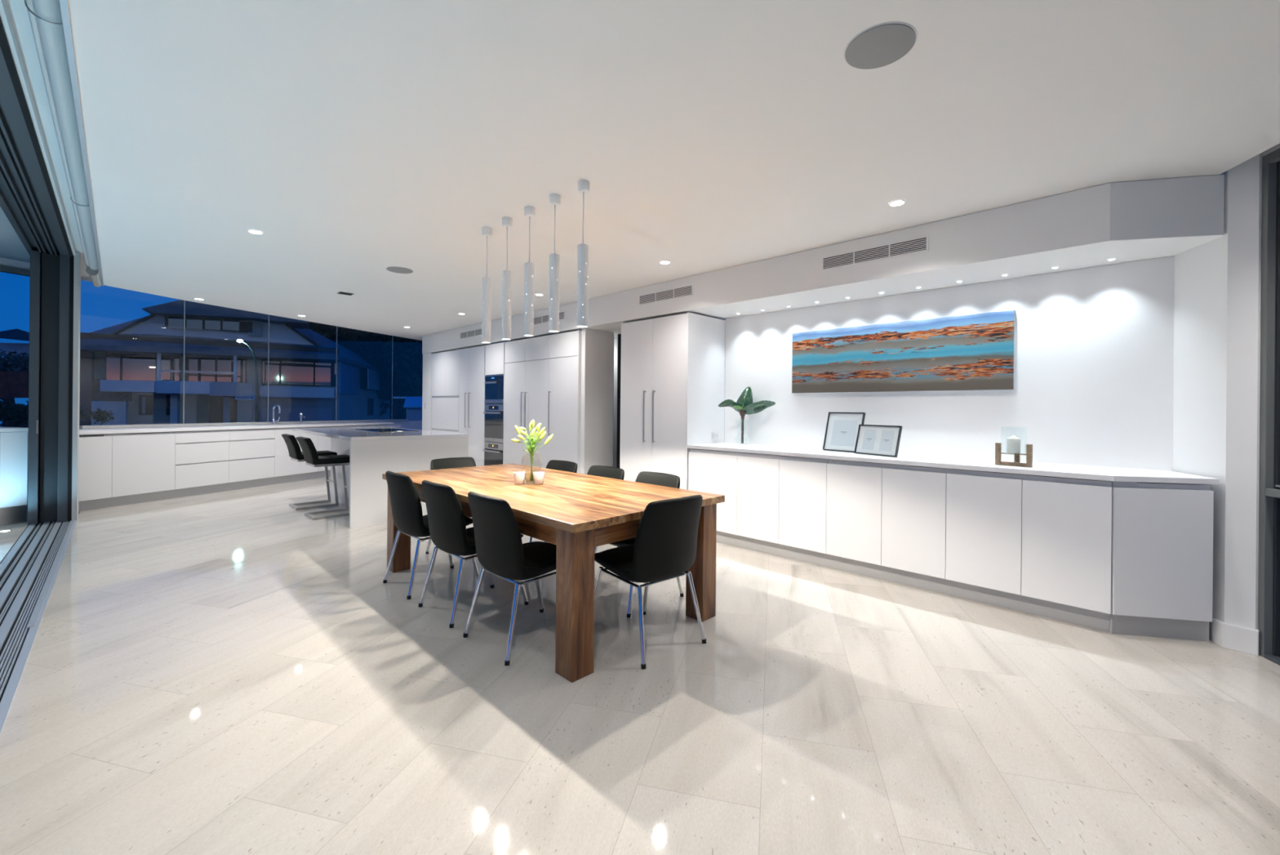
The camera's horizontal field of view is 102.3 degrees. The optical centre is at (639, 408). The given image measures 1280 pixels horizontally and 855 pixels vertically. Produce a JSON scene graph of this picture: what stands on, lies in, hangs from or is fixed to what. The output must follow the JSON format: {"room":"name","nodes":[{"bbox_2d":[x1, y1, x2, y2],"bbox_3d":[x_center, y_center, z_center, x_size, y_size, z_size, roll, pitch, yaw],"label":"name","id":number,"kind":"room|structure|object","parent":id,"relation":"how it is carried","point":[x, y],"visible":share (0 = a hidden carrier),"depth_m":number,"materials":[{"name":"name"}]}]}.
{"room":"dining room","nodes":[
{"label":"dining room","id":0,"kind":"room"},
{"bbox_2d":[0,508,28,563],"bbox_3d":[-4.078,1.323,-1.372,15.850,0.120,6.330,1,0,45],"label":"floor","id":1,"kind":"structure","parent":0,"point":[7,539],"depth_m":5.06,"materials":[{"name":"tile"}]},
{"bbox_2d":[0,529,12,532],"bbox_3d":[-6.417,1.239,5.213,0.090,0.005,0.090,1,0,45],"label":"uplight","id":2,"kind":"object","parent":1,"relation":"on","point":[4,531],"visible":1,"depth_m":5.21,"materials":[{"name":"silver metal"}]},
{"bbox_2d":[0,426,28,525],"bbox_3d":[-7.328,0.719,4.573,0.632,1.029,2.400,1,0,18],"label":"wall","id":3,"kind":"structure","parent":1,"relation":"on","point":[13,440],"depth_m":5.52,"materials":[{"name":"white"}]},
{"bbox_2d":[0,206,30,262],"bbox_3d":[-4.043,-1.806,-1.400,15.800,0.160,6.300,1,0,45],"label":"ceiling","id":4,"kind":"structure","parent":0,"point":[11,247],"depth_m":5.51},
{"bbox_2d":[0,257,30,269],"bbox_3d":[-8.672,-1.738,3.151,0.138,0.060,6.848,1,0,22],"label":"trim","id":5,"kind":"structure","parent":4,"relation":"attached to","point":[4,261],"depth_m":6.13,"materials":[{"name":"white paint"}]},
{"bbox_2d":[4,0,101,283],"bbox_3d":[-1.278,-1.779,5.659,17.000,0.165,6.975,1,0,45],"label":"ceiling","id":6,"kind":"structure","parent":0,"point":[17,10],"depth_m":2.92,"materials":[{"name":"paint"}]},
{"bbox_2d":[0,0,75,255],"bbox_3d":[-2.295,-1.678,1.789,12.000,0.055,0.017,1,0,45],"label":"trim","id":7,"kind":"structure","parent":6,"relation":"attached to","point":[4,14],"depth_m":2.81,"materials":[{"name":"white paint"}]},
{"bbox_2d":[85,266,101,287],"bbox_3d":[-6.508,-1.559,6.149,0.921,0.099,0.105,1,0,45],"label":"roller blind","id":8,"kind":"object","parent":6,"relation":"attached to","point":[94,276],"visible":0.79,"depth_m":5.99,"materials":[{"name":"white fabric"}]},
{"bbox_2d":[23,420,422,508],"bbox_3d":[-7.038,0.744,7.696,0.148,0.985,12.481,1,0,22],"label":"wall","id":9,"kind":"structure","parent":0,"point":[412,424],"depth_m":11.66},
{"bbox_2d":[0,264,30,276],"bbox_3d":[-8.336,-0.735,4.288,0.108,1.940,5.165,1,0,22],"label":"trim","id":10,"kind":"structure","parent":9,"relation":"in","point":[5,268],"depth_m":6.20,"materials":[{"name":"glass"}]},
{"bbox_2d":[79,418,408,428],"bbox_3d":[-6.330,0.255,9.252,0.121,0.040,5.383,1,0,22],"label":"trim","id":11,"kind":"structure","parent":9,"relation":"on","point":[394,420],"depth_m":8.21,"materials":[{"name":"grey"}]},
{"bbox_2d":[182,300,393,423],"bbox_3d":[-5.996,-0.734,10.116,0.016,1.980,7.215,1,0,22],"label":"window","id":12,"kind":"structure","parent":9,"relation":"in","point":[184,300],"depth_m":8.96,"materials":[{"name":"clear glass"}]},
{"bbox_2d":[422,352,435,431],"bbox_3d":[-3.679,0.118,10.013,0.365,2.298,0.940,1,0,45],"label":"wall","id":13,"kind":"structure","parent":0,"point":[426,390],"depth_m":9.67,"materials":[{"name":"white paint"}]},
{"bbox_2d":[580,328,613,474],"bbox_3d":[-0.554,0.146,6.649,0.078,2.297,0.475,1,0,45],"label":"wall","id":14,"kind":"structure","parent":0,"point":[597,345],"depth_m":6.59,"materials":[{"name":"white paint"}]},
{"bbox_2d":[616,333,621,467],"bbox_3d":[-0.073,0.159,6.563,0.615,2.260,0.030,1,0,45],"label":"door","id":15,"kind":"structure","parent":14,"relation":"in","point":[619,357],"depth_m":6.75,"materials":[{"name":"black"}]},
{"bbox_2d":[613,337,617,466],"bbox_3d":[-0.127,0.150,7.123,1.600,2.297,0.050,1,0,45],"label":"wall","id":16,"kind":"structure","parent":0,"point":[615,340],"depth_m":7.31,"materials":[{"name":"grey paint"}]},
{"bbox_2d":[0,476,1279,854],"bbox_3d":[-1.565,1.346,4.829,15.800,0.120,5.320,1,0,45],"label":"floor","id":17,"kind":"structure","parent":0,"point":[238,671],"depth_m":2.18,"materials":[{"name":"tile"}]},
{"bbox_2d":[78,431,175,511],"bbox_3d":[-6.765,0.781,6.701,0.450,0.914,0.988,1,0,18],"label":"base cabinet","id":18,"kind":"object","parent":17,"relation":"on","point":[116,469],"visible":0.85,"depth_m":6.59,"materials":[{"name":"white"}]},
{"bbox_2d":[79,421,393,434],"bbox_3d":[-6.252,0.299,8.687,0.744,0.040,5.089,1,0,18],"label":"countertop","id":19,"kind":"structure","parent":18,"relation":"on","point":[117,430],"depth_m":7.56,"materials":[{"name":"white stone"}]},
{"bbox_2d":[271,404,280,424],"bbox_3d":[-6.230,0.105,8.896,0.185,0.347,0.140,1,0,18],"label":"faucet","id":20,"kind":"object","parent":19,"relation":"on","point":[273,420],"visible":0.99,"depth_m":8.86,"materials":[{"name":"silver metal"}]},
{"bbox_2d":[299,413,304,423],"bbox_3d":[-6.117,0.181,9.347,0.121,0.197,0.056,1,0,18],"label":"tap","id":21,"kind":"object","parent":19,"relation":"on","point":[300,414],"visible":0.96,"depth_m":9.35,"materials":[{"name":"silver metal"}]},
{"bbox_2d":[172,428,275,497],"bbox_3d":[-6.394,0.784,7.832,0.450,0.914,1.392,1,0,18],"label":"base cabinet","id":22,"kind":"object","parent":17,"relation":"on","point":[206,461],"visible":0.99,"depth_m":7.68,"materials":[{"name":"white"}]},
{"bbox_2d":[271,426,317,484],"bbox_3d":[-6.057,0.787,8.862,0.450,0.914,0.776,1,0,18],"label":"base cabinet","id":23,"kind":"object","parent":17,"relation":"on","point":[286,469],"visible":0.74,"depth_m":8.65,"materials":[{"name":"white"}]},
{"bbox_2d":[281,433,338,510],"bbox_3d":[-4.253,0.795,6.656,0.410,0.933,0.561,1,0,45],"label":"bar stool","id":24,"kind":"object","parent":17,"relation":"on","point":[295,454],"visible":0.89,"depth_m":6.61,"materials":[{"name":"black leather"}]},
{"bbox_2d":[296,436,350,519],"bbox_3d":[-3.706,0.800,6.115,0.410,0.933,0.561,1,0,45],"label":"bar stool","id":25,"kind":"object","parent":17,"relation":"on","point":[311,457],"visible":0.8,"depth_m":6.00,"materials":[{"name":"black leather"}]},
{"bbox_2d":[315,425,372,478],"bbox_3d":[-5.749,0.790,9.801,0.450,0.914,1.200,1,0,18],"label":"base cabinet","id":26,"kind":"object","parent":17,"relation":"on","point":[323,442],"visible":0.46,"depth_m":9.32,"materials":[{"name":"white"}]},
{"bbox_2d":[292,426,468,528],"bbox_3d":[-3.551,0.784,6.839,2.860,0.968,1.271,1,0,45],"label":"kitchen island","id":27,"kind":"object","parent":17,"relation":"on","point":[372,454],"visible":0.73,"depth_m":5.76,"materials":[{"name":"grey stone"}]},
{"bbox_2d":[292,426,468,440],"bbox_3d":[-3.549,0.320,6.838,2.860,0.040,1.267,1,0,45],"label":"island countertop","id":28,"kind":"structure","parent":27,"relation":"on","point":[345,433],"depth_m":6.21,"materials":[{"name":"grey stone"}]},
{"bbox_2d":[358,428,418,431],"bbox_3d":[-3.477,0.297,7.081,0.900,0.007,0.520,1,0,45],"label":"cooktop","id":29,"kind":"object","parent":28,"relation":"in","point":[366,429],"visible":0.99,"depth_m":7.03,"materials":[{"name":"black glass"}]},
{"bbox_2d":[366,423,400,427],"bbox_3d":[-5.446,0.793,10.728,0.450,0.914,0.750,1,0,18],"label":"base cabinet","id":30,"kind":"object","parent":17,"relation":"on","point":[393,425],"visible":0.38,"depth_m":10.68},
{"bbox_2d":[382,471,479,599],"bbox_3d":[-1.548,0.870,3.813,0.471,0.835,0.576,1,0,45],"label":"dining chair","id":31,"kind":"object","parent":17,"relation":"on","point":[408,517],"visible":0.77,"depth_m":3.56,"materials":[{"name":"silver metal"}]},
{"bbox_2d":[430,349,459,433],"bbox_3d":[-3.265,0.131,9.363,1.124,2.280,0.602,1,0,45],"label":"tall cabinet","id":32,"kind":"object","parent":17,"relation":"on","point":[445,366],"visible":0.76,"depth_m":9.13,"materials":[{"name":"white"}]},
{"bbox_2d":[425,457,475,567],"bbox_3d":[-1.552,0.870,4.539,0.471,0.835,0.576,1,0,-43],"label":"dining chair","id":33,"kind":"object","parent":17,"relation":"on","point":[453,462],"visible":0.23,"depth_m":4.70,"materials":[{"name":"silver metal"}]},
{"bbox_2d":[458,345,484,466],"bbox_3d":[-2.570,0.139,8.651,0.855,2.274,0.635,1,0,45],"label":"tall cabinet","id":34,"kind":"object","parent":17,"relation":"on","point":[472,360],"visible":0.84,"depth_m":8.40,"materials":[{"name":"white laminate"}]},
{"bbox_2d":[417,480,528,627],"bbox_3d":[-1.097,0.874,3.366,0.471,0.835,0.576,1,0,45],"label":"dining chair","id":35,"kind":"object","parent":17,"relation":"on","point":[448,531],"visible":0.7,"depth_m":3.12,"materials":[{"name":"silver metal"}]},
{"bbox_2d":[484,342,504,463],"bbox_3d":[-2.045,0.144,8.142,0.597,2.275,0.580,1,0,45],"label":"tall cabinet","id":36,"kind":"object","parent":17,"relation":"on","point":[494,353],"visible":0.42,"depth_m":7.92,"materials":[{"name":"white wood"}]},
{"bbox_2d":[482,441,502,465],"bbox_3d":[-2.097,0.785,8.094,0.557,0.522,0.545,1,0,45],"label":"wall oven","id":37,"kind":"object","parent":36,"relation":"in","point":[493,451],"visible":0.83,"depth_m":7.93,"materials":[{"name":"grey metal"}]},
{"bbox_2d":[483,404,503,442],"bbox_3d":[-2.092,0.226,8.094,0.557,0.580,0.545,1,0,45],"label":"wall oven","id":38,"kind":"object","parent":36,"relation":"in","point":[494,413],"visible":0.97,"depth_m":7.92,"materials":[{"name":"grey metal"}]},
{"bbox_2d":[484,374,503,403],"bbox_3d":[-2.082,-0.292,8.099,0.557,0.433,0.530,1,0,45],"label":"microwave oven","id":39,"kind":"object","parent":36,"relation":"in","point":[494,384],"visible":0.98,"depth_m":7.92,"materials":[{"name":"grey glass"}]},
{"bbox_2d":[462,491,556,665],"bbox_3d":[-0.657,0.878,2.931,0.471,0.835,0.576,1,0,45],"label":"dining chair","id":40,"kind":"object","parent":17,"relation":"on","point":[500,550],"visible":0.86,"depth_m":2.71,"materials":[{"name":"black"}]},
{"bbox_2d":[528,459,577,542],"bbox_3d":[-0.845,0.876,4.357,0.471,0.835,0.576,1,0,45],"label":"dining chair","id":41,"kind":"object","parent":17,"relation":"on","point":[564,465],"visible":0.16,"depth_m":4.53,"materials":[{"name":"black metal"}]},
{"bbox_2d":[382,463,724,682],"bbox_3d":[-0.766,0.913,3.680,2.465,0.760,1.195,1,0,45],"label":"dining table","id":42,"kind":"object","parent":17,"relation":"on","point":[576,513],"visible":0.62,"depth_m":3.01,"materials":[{"name":"brown wood"}]},
{"bbox_2d":[513,471,525,484],"bbox_3d":[-0.848,0.491,3.632,0.084,0.082,0.084,1,0,45],"label":"cup","id":43,"kind":"object","parent":42,"relation":"on","point":[519,477],"visible":1,"depth_m":3.60,"materials":[{"name":"white glass"}]},
{"bbox_2d":[533,471,544,484],"bbox_3d":[-0.714,0.492,3.640,0.084,0.082,0.084,1,0,45],"label":"cup","id":44,"kind":"object","parent":42,"relation":"on","point":[538,477],"visible":1,"depth_m":3.61,"materials":[{"name":"white glass"}]},
{"bbox_3d":[-0.769,0.424,3.662,0.144,0.218,0.144,1,0,45],"label":"vase","id":45,"kind":"object","parent":42,"relation":"on","visible":0},
{"bbox_2d":[511,419,553,480],"bbox_3d":[-0.763,0.295,3.661,0.199,0.435,0.229,1,0,45],"label":"lily bouquet","id":46,"kind":"object","parent":45,"relation":"in","point":[531,446],"visible":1,"depth_m":3.65,"materials":[{"name":"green plant"}]},
{"bbox_2d":[503,329,613,473],"bbox_3d":[-1.208,0.149,7.303,1.770,2.280,0.635,1,0,45],"label":"tall cabinet","id":47,"kind":"object","parent":17,"relation":"on","point":[543,374],"visible":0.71,"depth_m":6.98,"materials":[{"name":"white laminate"}]},
{"bbox_2d":[543,465,624,546],"bbox_3d":[-0.433,0.880,3.949,0.471,0.835,0.576,1,0,45],"label":"dining chair","id":48,"kind":"object","parent":17,"relation":"on","point":[611,472],"visible":0.21,"depth_m":4.12,"materials":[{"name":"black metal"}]},
{"bbox_2d":[595,471,684,617],"bbox_3d":[-0.032,0.884,3.566,0.471,0.835,0.576,1,0,45],"label":"dining chair","id":49,"kind":"object","parent":17,"relation":"on","point":[645,477],"visible":0.3,"depth_m":3.64,"materials":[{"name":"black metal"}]},
{"bbox_2d":[594,494,706,669],"bbox_3d":[0.036,0.884,2.908,0.471,0.835,0.576,1,0,-40],"label":"dining chair","id":50,"kind":"object","parent":17,"relation":"on","point":[664,548],"visible":0.95,"depth_m":2.69,"materials":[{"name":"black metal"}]},
{"bbox_2d":[619,311,724,489],"bbox_3d":[0.339,0.163,5.800,0.995,2.280,0.675,1,0,45],"label":"pantry cabinet","id":51,"kind":"object","parent":17,"relation":"on","point":[673,367],"visible":0.82,"depth_m":5.51,"materials":[{"name":"white"}]},
{"bbox_2d":[711,431,718,439],"bbox_3d":[0.813,0.292,5.566,0.009,0.072,0.116,1,0,45],"label":"power outlet","id":52,"kind":"object","parent":51,"relation":"attached to","point":[714,434],"visible":1,"depth_m":5.55,"materials":[{"name":"white plastic"}]},
{"bbox_2d":[688,448,831,567],"bbox_3d":[1.213,0.863,4.926,1.450,0.894,0.600,1,0,45],"label":"base cabinet","id":53,"kind":"object","parent":17,"relation":"on","point":[776,504],"visible":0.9,"depth_m":4.59,"materials":[{"name":"white"}]},
{"bbox_2d":[826,459,1111,631],"bbox_3d":[2.339,0.873,3.812,1.717,0.894,0.600,1,0,45],"label":"base cabinet","id":54,"kind":"object","parent":17,"relation":"on","point":[1037,544],"visible":0.98,"depth_m":3.46,"materials":[{"name":"white laminate"}]},
{"bbox_2d":[686,442,1218,484],"bbox_3d":[1.985,0.399,4.186,3.609,0.032,0.652,1,0,45],"label":"countertop","id":55,"kind":"structure","parent":54,"relation":"on","point":[1052,469],"depth_m":3.56,"materials":[{"name":"white stone"}]},
{"bbox_2d":[822,412,865,452],"bbox_3d":[1.796,0.206,4.553,0.106,0.346,0.349,1,0,-35],"label":"photo frame","id":56,"kind":"object","parent":55,"relation":"on","point":[842,428],"visible":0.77,"depth_m":4.56,"materials":[{"name":"black metal"}]},
{"bbox_2d":[853,424,902,457],"bbox_3d":[1.935,0.258,4.197,0.093,0.246,0.383,1,0,-29],"label":"photo frame","id":57,"kind":"object","parent":55,"relation":"on","point":[871,439],"visible":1,"depth_m":4.18,"materials":[{"name":"black metal"}]},
{"bbox_2d":[995,442,1032,466],"bbox_3d":[2.553,0.312,3.508,0.116,0.150,0.204,1,0,-40],"label":"candle stand","id":58,"kind":"object","parent":55,"relation":"on","point":[1028,454],"visible":0.85,"depth_m":3.48,"materials":[{"name":"brown wood"}]},
{"bbox_2d":[1000,426,1026,453],"bbox_3d":[2.520,0.212,3.479,0.144,0.175,0.144,1,0,45],"label":"hurricane","id":59,"kind":"object","parent":58,"relation":"on","point":[1001,426],"visible":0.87,"depth_m":3.46,"materials":[{"name":"clear glass"}]},
{"bbox_2d":[1006,435,1020,453],"bbox_3d":[2.520,0.238,3.479,0.076,0.116,0.076,1,0,45],"label":"pillar candle","id":60,"kind":"object","parent":59,"relation":"in","point":[1013,442],"visible":1,"depth_m":3.45,"materials":[{"name":"white wax"}]},
{"bbox_3d":[1.064,0.244,5.354,0.160,0.260,0.160,1,0,45],"label":"glass vase","id":61,"kind":"object","parent":55,"relation":"on","visible":0},
{"bbox_2d":[718,386,775,443],"bbox_3d":[1.090,0.068,5.323,0.611,0.589,0.133,1,0,26],"label":"plant","id":62,"kind":"object","parent":61,"relation":"in","point":[744,405],"visible":1,"depth_m":5.33,"materials":[{"name":"green plant"}]},
{"bbox_2d":[1110,480,1213,640],"bbox_3d":[3.009,0.877,3.020,0.502,0.899,0.160,1,0,11],"label":"base cabinet","id":63,"kind":"object","parent":17,"relation":"on","point":[1162,566],"visible":0.96,"depth_m":2.95,"materials":[{"name":"white laminate"}]},
{"bbox_2d":[67,0,1279,340],"bbox_3d":[-1.187,-1.521,4.153,13.550,0.340,4.475,1,0,45],"label":"ceiling","id":64,"kind":"structure","parent":0,"point":[362,139],"depth_m":2.46,"materials":[{"name":"paint"}]},
{"bbox_2d":[24,0,98,270],"bbox_3d":[-2.064,-1.512,1.775,11.050,0.083,0.115,1,0,45],"label":"roller blind","id":65,"kind":"object","parent":64,"relation":"attached to","point":[45,16],"visible":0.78,"depth_m":2.54,"materials":[{"name":"white fabric"}]},
{"bbox_2d":[59,0,103,285],"bbox_3d":[-2.014,-1.360,1.812,11.430,0.027,0.018,1,0,45],"label":"trim","id":66,"kind":"structure","parent":64,"relation":"attached to","point":[64,3],"depth_m":2.31,"materials":[{"name":"silver metal"}]},
{"bbox_2d":[247,229,263,234],"bbox_3d":[-2.974,-1.364,3.991,0.098,0.005,0.098,1,0,45],"label":"recessed light","id":67,"kind":"object","parent":64,"relation":"in","point":[252,231],"visible":1,"depth_m":3.99,"materials":[{"name":"white"}]},
{"bbox_2d":[336,291,355,295],"bbox_3d":[-3.510,-1.369,6.151,0.160,0.004,0.160,1,0,45],"label":"air vent","id":68,"kind":"object","parent":64,"relation":"attached to","point":[339,292],"depth_m":6.15,"materials":[{"name":"black metal"}]},
{"bbox_2d":[386,266,413,273],"bbox_3d":[-2.360,-1.357,5.071,0.246,0.007,0.246,1,0,45],"label":"ceiling speaker","id":69,"kind":"object","parent":64,"relation":"attached to","point":[393,268],"visible":1,"depth_m":5.04,"materials":[{"name":"grey"}]},
{"bbox_2d":[481,226,492,342],"bbox_3d":[-1.148,-0.921,3.864,0.072,0.858,0.072,1,0,-43],"label":"pendant lamp","id":70,"kind":"object","parent":64,"relation":"hanging from","point":[486,231],"visible":1,"depth_m":3.84,"materials":[{"name":"white metal"}]},
{"bbox_2d":[501,216,512,339],"bbox_3d":[-0.946,-0.919,3.663,0.072,0.858,0.072,1,0,24],"label":"pendant lamp","id":71,"kind":"object","parent":64,"relation":"hanging from","point":[507,222],"visible":1,"depth_m":3.64,"materials":[{"name":"white metal"}]},
{"bbox_2d":[524,205,535,336],"bbox_3d":[-0.743,-0.918,3.463,0.072,0.858,0.072,1,0,1],"label":"pendant lamp","id":72,"kind":"object","parent":64,"relation":"hanging from","point":[529,211],"visible":1,"depth_m":3.44,"materials":[{"name":"white metal"}]},
{"bbox_2d":[548,193,560,332],"bbox_3d":[-0.541,-0.916,3.263,0.072,0.858,0.072,1,0,-22],"label":"pendant lamp","id":73,"kind":"object","parent":64,"relation":"hanging from","point":[554,198],"visible":1,"depth_m":3.23,"materials":[{"name":"white"}]},
{"bbox_2d":[577,179,589,327],"bbox_3d":[-0.338,-0.914,3.062,0.072,0.858,0.072,1,0,45],"label":"pendant lamp","id":74,"kind":"object","parent":64,"relation":"hanging from","point":[583,187],"visible":1,"depth_m":3.04,"materials":[{"name":"white ceramic"}]},
{"bbox_2d":[659,260,670,264],"bbox_3d":[0.228,-1.335,4.725,0.098,0.005,0.098,1,0,45],"label":"recessed light","id":75,"kind":"object","parent":64,"relation":"in","point":[664,262],"visible":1,"depth_m":4.72,"materials":[{"name":"white"}]},
{"bbox_2d":[844,22,917,69],"bbox_3d":[0.882,-1.328,1.900,0.246,0.007,0.246,1,0,45],"label":"ceiling speaker","id":76,"kind":"object","parent":64,"relation":"attached to","point":[895,40],"visible":1,"depth_m":1.88,"materials":[{"name":"grey plastic"}]},
{"bbox_2d":[888,200,905,206],"bbox_3d":[1.656,-1.322,3.325,0.098,0.005,0.098,1,0,45],"label":"recessed light","id":77,"kind":"object","parent":64,"relation":"in","point":[896,202],"visible":1,"depth_m":3.32,"materials":[{"name":"white plastic"}]},
{"bbox_2d":[422,174,1224,353],"bbox_3d":[-0.203,-1.170,6.577,10.125,0.337,0.950,1,0,45],"label":"bulkhead","id":78,"kind":"structure","parent":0,"point":[1127,221],"depth_m":3.62,"materials":[{"name":"white paint"}]},
{"bbox_2d":[459,328,481,338],"bbox_3d":[-2.764,-1.222,8.438,0.775,0.115,0.006,1,0,45],"label":"air vent","id":79,"kind":"object","parent":78,"relation":"in","point":[475,332],"visible":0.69,"depth_m":8.44,"materials":[{"name":"grey metal"}]},
{"bbox_2d":[533,310,564,324],"bbox_3d":[-1.243,-1.209,6.933,0.765,0.115,0.006,1,0,45],"label":"air vent","id":80,"kind":"object","parent":78,"relation":"in","point":[540,319],"visible":0.56,"depth_m":6.99,"materials":[{"name":"grey metal"}]},
{"bbox_2d":[638,284,693,305],"bbox_3d":[0.259,-1.195,5.447,0.770,0.115,0.006,1,0,45],"label":"air vent","id":81,"kind":"object","parent":78,"relation":"in","point":[686,290],"visible":1,"depth_m":5.43,"materials":[{"name":"grey metal"}]},
{"bbox_2d":[821,234,928,271],"bbox_3d":[1.771,-1.182,3.950,0.795,0.115,0.006,1,0,45],"label":"air vent","id":82,"kind":"object","parent":78,"relation":"in","point":[921,243],"visible":1,"depth_m":3.92,"materials":[{"name":"white metal"}]},
{"bbox_2d":[724,255,1174,471],"bbox_3d":[2.196,0.171,4.508,3.458,2.298,0.100,1,0,45],"label":"wall","id":83,"kind":"structure","parent":0,"point":[1094,346],"depth_m":3.77,"materials":[{"name":"white paint"}]},
{"bbox_2d":[791,309,1015,393],"bbox_3d":[2.146,-0.441,4.461,1.788,0.591,0.044,1,0,45],"label":"canvas painting","id":84,"kind":"object","parent":83,"relation":"attached to","point":[975,351],"visible":1,"depth_m":4.31,"materials":[{"name":"fabric"}]},
{"bbox_2d":[1173,152,1262,639],"bbox_3d":[3.517,-0.038,3.083,0.458,2.740,0.670,1,0,45],"label":"wall","id":85,"kind":"structure","parent":0,"point":[1216,384],"depth_m":2.87,"materials":[{"name":"white paint"}]},
{"bbox_2d":[1211,617,1258,655],"bbox_3d":[3.281,1.262,2.852,0.060,0.135,0.182,1,0,-27],"label":"baseboard","id":86,"kind":"structure","parent":85,"relation":"attached to","point":[1229,636],"depth_m":2.83,"materials":[{"name":"white paint"}]},
{"bbox_2d":[1257,142,1279,665],"bbox_3d":[2.844,-0.174,0.134,0.300,3.000,5.400,1,0,14],"label":"window","id":87,"kind":"structure","parent":85,"relation":"in","point":[1268,604],"depth_m":2.75,"materials":[{"name":"grey metal"}]},
{"bbox_3d":[-7.053,-0.313,6.384,1.110,3.100,0.070,1,0,45],"label":"wall","id":88,"kind":"structure","parent":0,"visible":0},
{"bbox_2d":[0,17,77,733],"bbox_3d":[-2.435,-0.247,1.696,12.050,3.150,0.382,1,0,45],"label":"door","id":89,"kind":"structure","parent":88,"relation":"in","point":[28,572],"depth_m":4.90,"materials":[{"name":"grey metal"}]},
{"bbox_2d":[71,251,80,520],"bbox_3d":[-6.366,-0.245,5.827,0.350,2.975,0.039,1,0,45],"label":"door frame","id":90,"kind":"structure","parent":88,"relation":"attached to","point":[77,266],"depth_m":5.71,"materials":[{"name":"grey paint"}]},
{"label":"outside","id":91,"kind":"structure","parent":0,"visible":0},
{"bbox_2d":[0,371,28,397],"bbox_3d":[-29.295,-1.094,23.850,4.627,1.252,0.300,1,0,0],"label":"wall","id":92,"kind":"structure","parent":91,"point":[12,384],"depth_m":23.70,"materials":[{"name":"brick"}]},
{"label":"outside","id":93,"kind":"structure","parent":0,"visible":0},
{"bbox_3d":[-17.902,2.189,38.798,100.000,0.100,150.000,1,0,45],"label":"ground","id":94,"kind":"structure","parent":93,"visible":0},
{"bbox_2d":[0,348,29,426],"bbox_3d":[-36.710,-0.741,30.244,8.749,5.447,8.497,1,0,45],"label":"shrub","id":95,"kind":"object","parent":94,"relation":"on","point":[17,362],"visible":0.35,"depth_m":29.05,"materials":[{"name":"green plant"}]},
{"bbox_2d":[0,399,95,427],"bbox_3d":[-21.928,0.894,18.108,4.389,2.435,4.548,1,0,45],"label":"shrub","id":96,"kind":"object","parent":94,"relation":"on","point":[17,414],"visible":0.46,"depth_m":17.53,"materials":[{"name":"green plant"}]},
{"bbox_2d":[88,407,114,425],"bbox_3d":[-16.698,1.056,15.990,0.505,2.188,0.579,1,0,45],"label":"shrub","id":97,"kind":"object","parent":94,"relation":"on","point":[100,415],"visible":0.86,"depth_m":15.95,"materials":[{"name":"green plant"}]},
{"bbox_2d":[79,299,389,425],"bbox_3d":[-22.974,-0.925,28.261,18.337,7.891,15.786,1,0,-32],"label":"house","id":98,"kind":"structure","parent":94,"relation":"on","point":[133,369],"depth_m":23.03,"materials":[{"name":"blue"}]},
{"bbox_2d":[236,339,258,422],"bbox_3d":[-11.397,-0.261,14.986,0.651,3.495,0.150,1,0,3],"label":"street lamp","id":99,"kind":"object","parent":94,"relation":"on","point":[237,340],"visible":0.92,"depth_m":14.98,"materials":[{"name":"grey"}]},
{"bbox_2d":[235,393,254,399],"bbox_3d":[-11.436,-0.347,14.939,0.563,0.183,0.010,1,0,0],"label":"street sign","id":100,"kind":"object","parent":99,"relation":"attached to","point":[236,397],"visible":1,"depth_m":14.94,"materials":[{"name":"blue metal"}]},
{"bbox_2d":[306,320,362,353],"bbox_3d":[-35.794,-7.925,64.000,21.767,19.867,21.164,1,0,45],"label":"tree","id":101,"kind":"object","parent":94,"relation":"on","point":[344,339],"visible":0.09,"depth_m":57.61,"materials":[{"name":"green plant"}]},
{"bbox_2d":[347,328,422,419],"bbox_3d":[-16.347,-2.878,34.136,6.011,10.073,6.343,1,0,20],"label":"tree","id":102,"kind":"object","parent":94,"relation":"on","point":[370,348],"visible":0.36,"depth_m":32.74,"materials":[{"name":"green plant"}]},
{"bbox_2d":[376,333,422,408],"bbox_3d":[-12.414,-3.118,30.121,5.067,10.618,4.898,1,0,-13],"label":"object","id":103,"kind":"object","parent":94,"relation":"on","point":[410,348],"visible":0.2,"depth_m":28.81,"materials":[{"name":"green plant"}]},
{"bbox_2d":[389,390,421,419],"bbox_3d":[-17.680,0.364,40.470,5.097,7.255,3.060,1,0,0],"label":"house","id":104,"kind":"structure","parent":94,"relation":"on","point":[399,411],"depth_m":39.70,"materials":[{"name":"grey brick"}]},
{"bbox_2d":[392,396,422,420],"bbox_3d":[-8.651,0.703,19.956,1.246,2.364,3.297,1,0,-34],"label":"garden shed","id":105,"kind":"object","parent":94,"relation":"on","point":[413,405],"visible":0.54,"depth_m":18.94,"materials":[{"name":"blue"}]},
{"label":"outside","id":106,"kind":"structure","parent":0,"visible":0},
{"bbox_2d":[0,328,29,359],"bbox_3d":[-52.018,-5.025,43.067,19.807,3.715,3.488,1,0,39],"label":"house","id":107,"kind":"structure","parent":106,"point":[14,334],"depth_m":39.70,"materials":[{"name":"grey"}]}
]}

